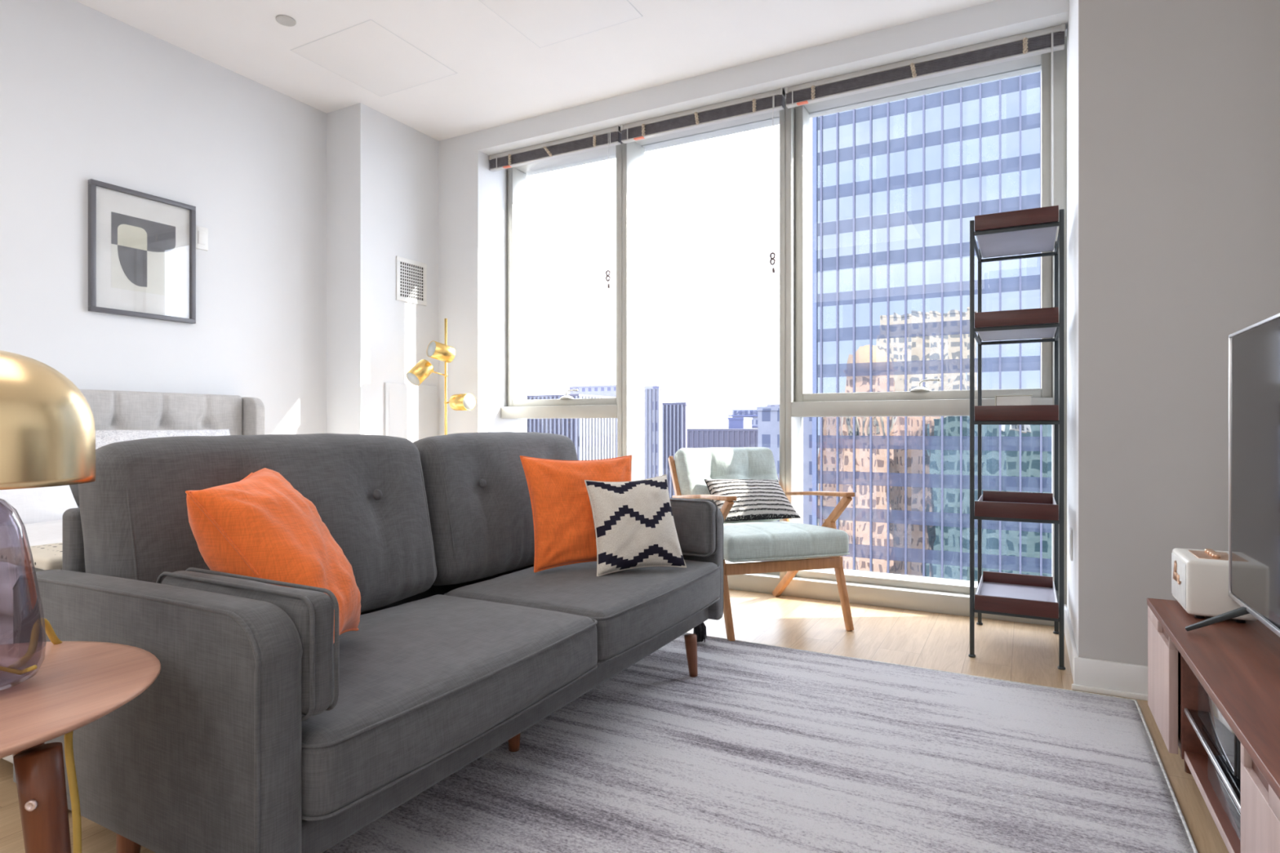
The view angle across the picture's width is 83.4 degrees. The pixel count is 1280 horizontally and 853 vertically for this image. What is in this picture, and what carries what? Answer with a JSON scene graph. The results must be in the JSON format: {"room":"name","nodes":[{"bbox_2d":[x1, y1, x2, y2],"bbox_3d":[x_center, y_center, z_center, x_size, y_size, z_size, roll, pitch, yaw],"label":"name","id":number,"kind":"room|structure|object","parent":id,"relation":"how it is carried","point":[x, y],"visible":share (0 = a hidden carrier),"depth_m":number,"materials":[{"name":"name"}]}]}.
{"room":"living room","nodes":[
{"label":"living room","id":0,"kind":"room"},
{"bbox_2d":[0,0,326,507],"bbox_3d":[-3.134,-0.480,2.027,0.120,2.960,7.600,0,0,28],"label":"wall","id":1,"kind":"structure","parent":0,"point":[86,93],"depth_m":3.45,"materials":[{"name":"paint"}]},
{"bbox_2d":[88,178,195,324],"bbox_3d":[-2.324,-0.802,3.374,0.027,0.582,0.455,0,0,28],"label":"framed print","id":2,"kind":"object","parent":1,"relation":"attached to","point":[142,246],"visible":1,"depth_m":3.36,"materials":[{"name":"paper"}]},
{"bbox_2d":[111,211,175,297],"bbox_3d":[-2.327,-0.801,3.376,0.002,0.343,0.279,0,0,28],"label":"artwork","id":3,"kind":"object","parent":2,"relation":"attached to","point":[143,247],"depth_m":3.37,"materials":[{"name":"paper"}]},
{"bbox_2d":[195,225,208,250],"bbox_3d":[-2.205,-0.948,3.611,0.014,0.115,0.070,0,0,28],"label":"thermostat","id":4,"kind":"object","parent":1,"relation":"attached to","point":[202,233],"visible":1,"depth_m":3.61,"materials":[{"name":"white plastic"}]},
{"bbox_2d":[326,102,439,435],"bbox_3d":[-1.585,-0.480,4.472,0.290,2.760,0.625,0,0,28],"label":"wall","id":5,"kind":"structure","parent":0,"point":[383,172],"depth_m":4.25,"materials":[{"name":"paint"}]},
{"bbox_2d":[384,382,436,442],"bbox_3d":[-1.417,0.144,4.464,0.013,0.812,0.420,0,0,28],"label":"access panel","id":6,"kind":"object","parent":5,"relation":"attached to","point":[410,410],"visible":0.4,"depth_m":4.44,"materials":[{"name":"paint"}]},
{"bbox_2d":[395,255,426,306],"bbox_3d":[-1.419,-0.901,4.467,0.008,0.267,0.246,0,0,28],"label":"air vent","id":7,"kind":"object","parent":5,"relation":"in","point":[411,275],"visible":1,"depth_m":4.46,"materials":[{"name":"white plastic"}]},
{"bbox_2d":[400,262,423,300],"bbox_3d":[-1.418,-0.901,4.467,0.003,0.211,0.190,0,0,28],"label":"grille","id":8,"kind":"object","parent":7,"relation":"attached to","point":[411,273],"depth_m":4.47,"materials":[{"name":"white plastic"}]},
{"bbox_2d":[74,0,996,140],"bbox_3d":[-1.109,-1.920,0.852,4.760,0.120,7.450,0,0,28],"label":"ceiling","id":9,"kind":"structure","parent":0,"point":[502,77],"depth_m":3.47,"materials":[{"name":"paint"}]},
{"bbox_2d":[275,14,296,26],"bbox_3d":[-1.619,-1.855,3.287,0.084,0.010,0.084,0,0,28],"label":"sprinkler","id":10,"kind":"object","parent":9,"relation":"attached to","point":[286,20],"visible":1,"depth_m":3.28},
{"bbox_2d":[289,19,457,96],"bbox_3d":[-1.344,-1.859,3.664,0.568,0.002,0.568,0,0,28],"label":"ceiling access panel","id":11,"kind":"object","parent":9,"relation":"attached to","point":[366,54],"visible":1,"depth_m":3.63,"materials":[{"name":"paint"}]},
{"bbox_2d":[479,0,642,48],"bbox_3d":[-0.376,-1.859,3.138,0.573,0.002,0.578,0,0,28],"label":"ceiling access panel","id":12,"kind":"object","parent":9,"relation":"attached to","point":[544,23],"visible":1,"depth_m":3.25,"materials":[{"name":"paint"}]},
{"bbox_2d":[0,589,1228,852],"bbox_3d":[-1.109,0.960,0.852,4.760,0.120,7.450,0,0,28],"label":"floor","id":13,"kind":"structure","parent":0,"point":[1007,651],"depth_m":2.91,"materials":[{"name":"brown wood"}]},
{"bbox_2d":[0,640,160,852],"bbox_3d":[-0.965,0.636,0.951,0.596,0.532,0.566,0,0,28],"label":"side table","id":14,"kind":"object","parent":13,"relation":"on","point":[77,684],"visible":0.95,"depth_m":0.95,"materials":[{"name":"brown wood"}]},
{"bbox_2d":[0,350,96,852],"bbox_3d":[-0.949,0.398,1.103,0.269,1.017,0.459,0,0,-10],"label":"table lamp","id":15,"kind":"object","parent":14,"relation":"on","point":[47,428],"visible":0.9,"depth_m":0.99,"materials":[{"name":"gold metal"}]},
{"bbox_2d":[0,389,264,763],"bbox_3d":[-1.727,0.370,2.666,1.728,1.060,1.646,0,0,28],"label":"bed","id":16,"kind":"object","parent":13,"relation":"on","point":[112,410],"visible":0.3,"depth_m":3.38,"materials":[{"name":"fabric"}]},
{"bbox_2d":[0,519,62,616],"bbox_3d":[-1.564,0.384,2.579,1.312,0.146,1.611,0,0,28],"label":"duvet","id":17,"kind":"object","parent":16,"relation":"on","point":[47,532],"visible":0.06,"depth_m":2.14,"materials":[{"name":"white fabric"}]},
{"bbox_2d":[0,542,62,570],"bbox_3d":[-1.380,0.316,1.845,0.265,0.050,0.346,0,0,28],"label":"throw blanket","id":18,"kind":"object","parent":17,"relation":"on","point":[46,557],"visible":0.29,"depth_m":1.70,"materials":[{"name":"white fabric"}]},
{"bbox_2d":[0,484,78,525],"bbox_3d":[-2.389,0.215,2.580,0.286,0.336,0.604,0,0,28],"label":"bed pillow","id":19,"kind":"object","parent":17,"relation":"on","point":[38,504],"visible":0.34,"depth_m":2.63,"materials":[{"name":"white fabric"}]},
{"bbox_2d":[95,429,230,449],"bbox_3d":[-2.075,0.193,3.188,0.266,0.360,0.654,0,0,28],"label":"bed pillow","id":20,"kind":"object","parent":17,"relation":"on","point":[103,437],"visible":0.2,"depth_m":3.12,"materials":[{"name":"fabric"}]},
{"bbox_2d":[12,431,724,852],"bbox_3d":[-0.470,0.460,2.158,0.868,0.882,1.955,0,0,28],"label":"sofa","id":21,"kind":"object","parent":13,"relation":"on","point":[256,731],"visible":0.88,"depth_m":1.50,"materials":[{"name":"fabric"}]},
{"bbox_2d":[161,570,333,715],"bbox_3d":[-0.733,0.389,1.322,0.456,0.214,0.087,0,0,28],"label":"cushion","id":22,"kind":"object","parent":21,"relation":"on","point":[307,612],"depth_m":1.21,"materials":[{"name":"fabric"}]},
{"bbox_2d":[77,433,436,612],"bbox_3d":[-0.919,0.274,1.888,0.261,0.510,0.907,0,0,28],"label":"cushion","id":23,"kind":"object","parent":21,"relation":"on","point":[371,494],"depth_m":1.81,"materials":[{"name":"fabric"}]},
{"bbox_2d":[185,467,360,643],"bbox_3d":[-0.783,0.288,1.599,0.326,0.379,0.444,0,0,-5],"label":"cushion","id":24,"kind":"object","parent":21,"relation":"on","point":[258,525],"visible":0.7,"depth_m":1.44,"materials":[{"name":"orange fabric"}]},
{"bbox_2d":[302,594,597,817],"bbox_3d":[-0.580,0.593,1.714,0.643,0.188,0.902,0,0,28],"label":"seat cushion","id":25,"kind":"object","parent":21,"relation":"on","point":[420,682],"depth_m":1.52,"materials":[{"name":"fabric"}]},
{"bbox_2d":[413,431,577,586],"bbox_3d":[-0.494,0.275,2.678,0.258,0.510,0.867,0,0,28],"label":"cushion","id":26,"kind":"object","parent":21,"relation":"on","point":[479,505],"depth_m":2.44,"materials":[{"name":"fabric"}]},
{"bbox_2d":[520,454,631,573],"bbox_3d":[-0.203,0.299,2.577,0.437,0.392,0.173,0,0,-24],"label":"cushion","id":27,"kind":"object","parent":21,"relation":"on","point":[564,531],"visible":0.65,"depth_m":2.50,"materials":[{"name":"orange fabric"}]},
{"bbox_2d":[446,560,719,664],"bbox_3d":[-0.157,0.592,2.500,0.641,0.187,0.885,0,0,28],"label":"seat cushion","id":28,"kind":"object","parent":21,"relation":"on","point":[631,608],"depth_m":2.27,"materials":[{"name":"fabric"}]},
{"bbox_2d":[584,474,686,576],"bbox_3d":[-0.017,0.339,2.528,0.347,0.327,0.174,0,0,-28],"label":"cushion","id":29,"kind":"object","parent":21,"relation":"on","point":[634,526],"visible":1,"depth_m":2.47,"materials":[{"name":"fabric"}]},
{"bbox_2d":[669,497,715,555],"bbox_3d":[0.083,0.389,2.838,0.456,0.215,0.087,0,0,28],"label":"cushion","id":30,"kind":"object","parent":21,"relation":"on","point":[694,519],"depth_m":2.73,"materials":[{"name":"fabric"}]},
{"bbox_2d":[405,318,476,435],"bbox_3d":[-1.147,0.127,4.250,0.353,1.546,0.353,0,0,28],"label":"floor lamp","id":31,"kind":"object","parent":13,"relation":"on","point":[444,353],"visible":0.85,"depth_m":4.19,"materials":[{"name":"gold metal"}]},
{"bbox_2d":[322,632,1197,852],"bbox_3d":[0.266,0.894,1.601,1.682,0.013,2.584,0,0,28],"label":"area rug","id":32,"kind":"object","parent":13,"relation":"on","point":[769,748],"visible":0.92,"depth_m":1.86,"materials":[{"name":"grey carpet"}]},
{"bbox_2d":[693,622,706,642],"bbox_3d":[0.246,0.793,2.955,0.055,0.190,0.053,0,0,10],"label":"tassel","id":33,"kind":"object","parent":32,"relation":"on","point":[700,630],"visible":0.53,"depth_m":2.94,"materials":[{"name":"black fabric"}]},
{"bbox_2d":[667,447,854,640],"bbox_3d":[0.541,0.511,3.447,0.616,0.803,0.791,0,0,-17],"label":"armchair","id":34,"kind":"object","parent":13,"relation":"on","point":[786,545],"visible":0.69,"depth_m":3.19,"materials":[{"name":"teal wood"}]},
{"bbox_2d":[674,447,779,523],"bbox_3d":[0.461,0.300,3.704,0.546,0.381,0.249,0,0,-17],"label":"cushion","id":35,"kind":"object","parent":34,"relation":"on","point":[692,466],"depth_m":3.67,"materials":[{"name":"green fabric"}]},
{"bbox_2d":[704,479,800,521],"bbox_3d":[0.552,0.360,3.564,0.459,0.195,0.185,0,0,-18],"label":"cushion","id":36,"kind":"object","parent":34,"relation":"on","point":[756,499],"visible":0.92,"depth_m":3.52,"materials":[{"name":"fabric"}]},
{"bbox_2d":[723,521,848,562],"bbox_3d":[0.569,0.528,3.355,0.593,0.159,0.587,0,0,-17],"label":"seat cushion","id":37,"kind":"object","parent":34,"relation":"on","point":[743,541],"depth_m":3.11,"materials":[{"name":"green fabric"}]},
{"bbox_2d":[968,204,1065,670],"bbox_3d":[1.553,0.041,2.965,0.328,1.718,0.553,0,0,28],"label":"shelf","id":38,"kind":"object","parent":13,"relation":"on","point":[1033,230],"visible":1,"depth_m":2.78,"materials":[{"name":"black metal"}]},
{"bbox_2d":[974,231,982,257],"bbox_3d":[1.425,-0.782,3.020,0.004,0.040,0.506,0,0,28],"label":"tray","id":39,"kind":"object","parent":38,"relation":"on","point":[979,252],"depth_m":2.99,"materials":[{"name":"white metal"}]},
{"bbox_2d":[976,574,982,595],"bbox_3d":[1.425,0.689,3.020,0.004,0.040,0.506,0,0,28],"label":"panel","id":40,"kind":"object","parent":38,"relation":"on","point":[980,588],"depth_m":3.10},
{"bbox_2d":[977,494,982,501],"bbox_3d":[1.425,0.326,3.020,0.004,0.040,0.506,0,0,28],"label":"tray","id":41,"kind":"object","parent":38,"relation":"on","point":[980,496],"depth_m":3.21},
{"bbox_2d":[995,395,1032,405],"bbox_3d":[1.523,-0.080,2.928,0.132,0.090,0.160,0,0,28],"label":"book","id":42,"kind":"object","parent":38,"relation":"on","point":[1000,400],"visible":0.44,"depth_m":2.86,"materials":[{"name":"paper"}]},
{"bbox_2d":[976,323,1055,341],"bbox_3d":[1.550,-0.391,2.958,0.274,0.010,0.522,0,0,28],"label":"tray","id":43,"kind":"object","parent":38,"relation":"on","point":[986,331],"depth_m":2.93,"materials":[{"name":"white metal"}]},
{"bbox_2d":[974,594,1058,618],"bbox_3d":[1.425,0.682,2.726,0.282,0.058,0.012,0,0,28],"label":"panel","id":44,"kind":"object","parent":38,"relation":"on","point":[984,604],"depth_m":2.72,"materials":[{"name":"brown wood"}]},
{"bbox_2d":[974,501,1058,520],"bbox_3d":[1.425,0.319,2.726,0.282,0.058,0.012,0,0,28],"label":"tray","id":45,"kind":"object","parent":38,"relation":"on","point":[984,510],"depth_m":2.72,"materials":[{"name":"brown wood"}]},
{"bbox_2d":[974,404,1058,421],"bbox_3d":[1.425,-0.051,2.726,0.282,0.058,0.012,0,0,28],"label":"tray","id":46,"kind":"object","parent":38,"relation":"on","point":[1026,412],"depth_m":2.72,"materials":[{"name":"brown wood"}]},
{"bbox_2d":[974,306,1058,328],"bbox_3d":[1.425,-0.413,2.726,0.282,0.058,0.012,0,0,28],"label":"tray","id":47,"kind":"object","parent":38,"relation":"on","point":[1042,317],"depth_m":2.72,"materials":[{"name":"brown wood"}]},
{"bbox_2d":[977,222,1056,257],"bbox_3d":[1.550,-0.767,2.958,0.274,0.010,0.522,0,0,28],"label":"tray","id":48,"kind":"object","parent":38,"relation":"on","point":[994,239],"depth_m":2.93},
{"bbox_2d":[974,204,1058,231],"bbox_3d":[1.425,-0.789,2.726,0.282,0.058,0.012,0,0,28],"label":"tray","id":49,"kind":"object","parent":38,"relation":"on","point":[1046,216],"depth_m":2.72,"materials":[{"name":"brown wood"}]},
{"bbox_2d":[979,581,1055,602],"bbox_3d":[1.550,0.704,2.958,0.274,0.010,0.522,0,0,28],"label":"shelf board","id":50,"kind":"object","parent":38,"relation":"on","point":[1029,590],"depth_m":3.06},
{"bbox_2d":[982,570,1053,587],"bbox_3d":[1.670,0.681,3.183,0.274,0.056,0.012,0,0,28],"label":"panel","id":51,"kind":"object","parent":38,"relation":"on","point":[1030,580],"depth_m":3.17,"materials":[{"name":"brown wood"}]},
{"bbox_2d":[982,490,1053,504],"bbox_3d":[1.670,0.318,3.183,0.274,0.056,0.012,0,0,28],"label":"tray","id":52,"kind":"object","parent":38,"relation":"on","point":[988,495],"depth_m":3.17,"materials":[{"name":"brown wood"}]},
{"bbox_2d":[984,250,1052,257],"bbox_3d":[1.670,-0.790,3.183,0.274,0.056,0.012,0,0,28],"label":"tray","id":53,"kind":"object","parent":38,"relation":"on","point":[1046,254],"depth_m":3.17,"materials":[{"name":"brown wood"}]},
{"bbox_2d":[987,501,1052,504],"bbox_3d":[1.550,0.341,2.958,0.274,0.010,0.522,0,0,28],"label":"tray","id":54,"kind":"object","parent":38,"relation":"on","point":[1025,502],"depth_m":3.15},
{"bbox_2d":[1053,581,1057,602],"bbox_3d":[1.670,0.689,2.889,0.004,0.040,0.506,0,0,28],"label":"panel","id":55,"kind":"object","parent":38,"relation":"on","point":[1055,584],"depth_m":3.01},
{"bbox_2d":[1053,221,1058,250],"bbox_3d":[1.670,-0.782,2.889,0.004,0.040,0.506,0,0,28],"label":"tray","id":56,"kind":"object","parent":38,"relation":"on","point":[1055,224],"depth_m":2.87,"materials":[{"name":"white metal"}]},
{"bbox_2d":[1146,598,1279,852],"bbox_3d":[1.157,0.690,1.078,0.424,0.420,1.896,0,0,28],"label":"media console","id":57,"kind":"object","parent":13,"relation":"on","point":[1237,664],"visible":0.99,"depth_m":1.48,"materials":[{"name":"brown wood"}]},
{"bbox_2d":[1171,547,1257,622],"bbox_3d":[1.473,0.401,1.854,0.147,0.158,0.218,0,0,28],"label":"speaker","id":58,"kind":"object","parent":57,"relation":"on","point":[1199,577],"visible":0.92,"depth_m":1.78},
{"bbox_2d":[1171,552,1186,608],"bbox_3d":[1.415,0.402,1.885,0.006,0.113,0.194,0,0,28],"label":"grille","id":59,"kind":"object","parent":58,"relation":"attached to","point":[1178,559],"depth_m":1.87,"materials":[{"name":"plastic"}]},
{"bbox_2d":[1198,680,1240,779],"bbox_3d":[1.315,0.608,1.410,0.300,0.105,0.330,0,0,28],"label":"media box","id":60,"kind":"object","parent":57,"relation":"on","point":[1228,744],"visible":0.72,"depth_m":1.43,"materials":[{"name":"silver metal"}]},
{"bbox_2d":[1208,755,1240,841],"bbox_3d":[1.256,0.730,1.300,0.300,0.060,0.380,0,0,28],"label":"media box","id":61,"kind":"object","parent":57,"relation":"on","point":[1230,808],"visible":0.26,"depth_m":1.41,"materials":[{"name":"silver metal"}]},
{"bbox_2d":[1185,313,1279,637],"bbox_3d":[1.171,0.128,1.232,0.244,0.698,1.123,0,0,28],"label":"television","id":62,"kind":"object","parent":57,"relation":"on","point":[1254,350],"visible":1,"depth_m":1.56,"materials":[{"name":"black plastic"}]},
{"bbox_2d":[439,0,1069,626],"bbox_3d":[0.234,-0.480,4.132,3.817,2.760,0.500,0,0,28],"label":"wall","id":63,"kind":"structure","parent":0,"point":[473,197],"depth_m":4.29,"materials":[{"name":"paint"}]},
{"bbox_2d":[488,125,622,288],"bbox_3d":[-0.537,-1.271,4.398,0.957,0.936,0.078,0,0,28],"label":"blind","id":64,"kind":"object","parent":63,"relation":"attached to","point":[608,137],"visible":0.91,"depth_m":4.35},
{"bbox_2d":[501,145,617,418],"bbox_3d":[-0.469,-0.459,4.607,0.879,2.534,0.230,0,0,28],"label":"window","id":65,"kind":"structure","parent":63,"relation":"attached to","point":[567,406],"depth_m":4.75,"materials":[{"name":"metal"}]},
{"bbox_2d":[620,88,786,272],"bbox_3d":[0.319,-1.266,3.938,0.959,0.946,0.078,0,0,28],"label":"blind","id":66,"kind":"object","parent":63,"relation":"attached to","point":[772,100],"visible":1,"depth_m":3.88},
{"bbox_2d":[724,98,803,578],"bbox_3d":[0.415,-0.466,4.132,0.997,2.548,0.230,0,0,28],"label":"window frame","id":67,"kind":"structure","parent":63,"relation":"attached to","point":[726,562],"depth_m":3.81,"materials":[{"name":"metal"}]},
{"bbox_2d":[785,22,1065,205],"bbox_3d":[1.301,-1.280,3.413,1.239,0.920,0.072,0,0,28],"label":"blind","id":68,"kind":"object","parent":63,"relation":"attached to","point":[1051,39],"visible":1,"depth_m":3.35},
{"bbox_2d":[791,36,1066,604],"bbox_3d":[1.405,-0.466,3.599,1.251,2.548,0.230,0,0,28],"label":"window","id":69,"kind":"structure","parent":63,"relation":"attached to","point":[919,401],"depth_m":3.55,"materials":[{"name":"metal"}]},
{"bbox_2d":[1066,0,1279,666],"bbox_3d":[2.080,-0.480,2.793,0.703,2.760,1.110,0,0,28],"label":"wall","id":70,"kind":"structure","parent":0,"point":[1173,106],"depth_m":2.37,"materials":[{"name":"grey paint"}]},
{"bbox_2d":[1069,527,1072,560],"bbox_3d":[1.688,0.460,2.816,0.008,0.120,0.080,0,0,28],"label":"wall outlet","id":71,"kind":"object","parent":70,"relation":"attached to","point":[1070,528],"visible":1,"depth_m":2.79,"materials":[{"name":"white plastic"}]},
{"bbox_2d":[1064,604,1078,680],"bbox_3d":[1.698,0.846,2.839,0.013,0.108,0.830,0,0,28],"label":"baseboard","id":72,"kind":"structure","parent":70,"relation":"attached to","point":[1069,638],"depth_m":2.78,"materials":[{"name":"paint"}]},
{"bbox_2d":[1071,656,1147,701],"bbox_3d":[1.748,0.846,2.325,0.604,0.108,0.028,0,0,28],"label":"baseboard","id":73,"kind":"structure","parent":70,"relation":"attached to","point":[1125,680],"depth_m":2.41,"materials":[{"name":"paint"}]},
{"label":"outside","id":74,"kind":"structure","parent":0,"visible":0},
{"bbox_3d":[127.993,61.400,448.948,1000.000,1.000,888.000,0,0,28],"label":"ground","id":75,"kind":"structure","parent":74,"visible":0},
{"bbox_2d":[526,394,616,460],"bbox_3d":[-24.431,26.150,207.069,31.050,69.500,22.750,0,0,28],"label":"office block","id":76,"kind":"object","parent":75,"relation":"on","point":[592,438],"visible":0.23,"depth_m":195.17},
{"bbox_2d":[568,384,616,396],"bbox_3d":[-12.195,21.650,317.135,30.300,78.500,23.300,0,0,28],"label":"tower","id":77,"kind":"structure","parent":75,"relation":"on","point":[601,390],"depth_m":307.57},
{"bbox_2d":[616,386,663,479],"bbox_3d":[-0.086,26.650,137.079,9.250,68.500,1.950,0,0,28],"label":"office block","id":78,"kind":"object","parent":75,"relation":"on","point":[653,394],"visible":0.16,"depth_m":134.90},
{"bbox_2d":[662,402,688,497],"bbox_3d":[7.163,27.850,155.776,6.500,66.100,1.550,0,0,28],"label":"office block","id":79,"kind":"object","parent":75,"relation":"on","point":[674,415],"visible":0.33,"depth_m":155.19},
{"bbox_2d":[687,428,757,448],"bbox_3d":[32.668,30.750,202.125,34.300,60.300,43.350,0,0,28],"label":"office block","id":80,"kind":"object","parent":75,"relation":"on","point":[696,437],"visible":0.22,"depth_m":184.02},
{"bbox_2d":[727,417,752,428],"bbox_3d":[27.801,-0.950,199.094,4.600,3.100,7.300,0,0,28],"label":"rooftop structure","id":81,"kind":"object","parent":80,"relation":"on","point":[733,422],"visible":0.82,"depth_m":196.30},
{"bbox_2d":[728,408,757,428],"bbox_3d":[43.337,27.150,272.608,20.000,67.500,2.800,0,0,28],"label":"building","id":82,"kind":"structure","parent":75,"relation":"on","point":[753,413],"depth_m":272.96,"materials":[{"name":"concrete"}]},
{"bbox_2d":[766,404,779,406],"bbox_3d":[61.764,25.900,297.782,13.700,70.000,17.300,0,0,28],"label":"tower","id":83,"kind":"structure","parent":75,"relation":"on","point":[767,405],"depth_m":292.17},
{"bbox_2d":[756,405,812,561],"bbox_3d":[23.914,29.050,105.231,8.700,63.700,16.300,0,0,28],"label":"apartment tower","id":84,"kind":"structure","parent":75,"relation":"on","point":[768,417],"depth_m":98.79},
{"bbox_2d":[812,71,1051,581],"bbox_3d":[51.865,7.730,80.938,57.350,106.340,30.300,0,0,28],"label":"glass office tower","id":85,"kind":"structure","parent":75,"relation":"on","point":[898,186],"depth_m":76.02,"materials":[{"name":"blue glass"}]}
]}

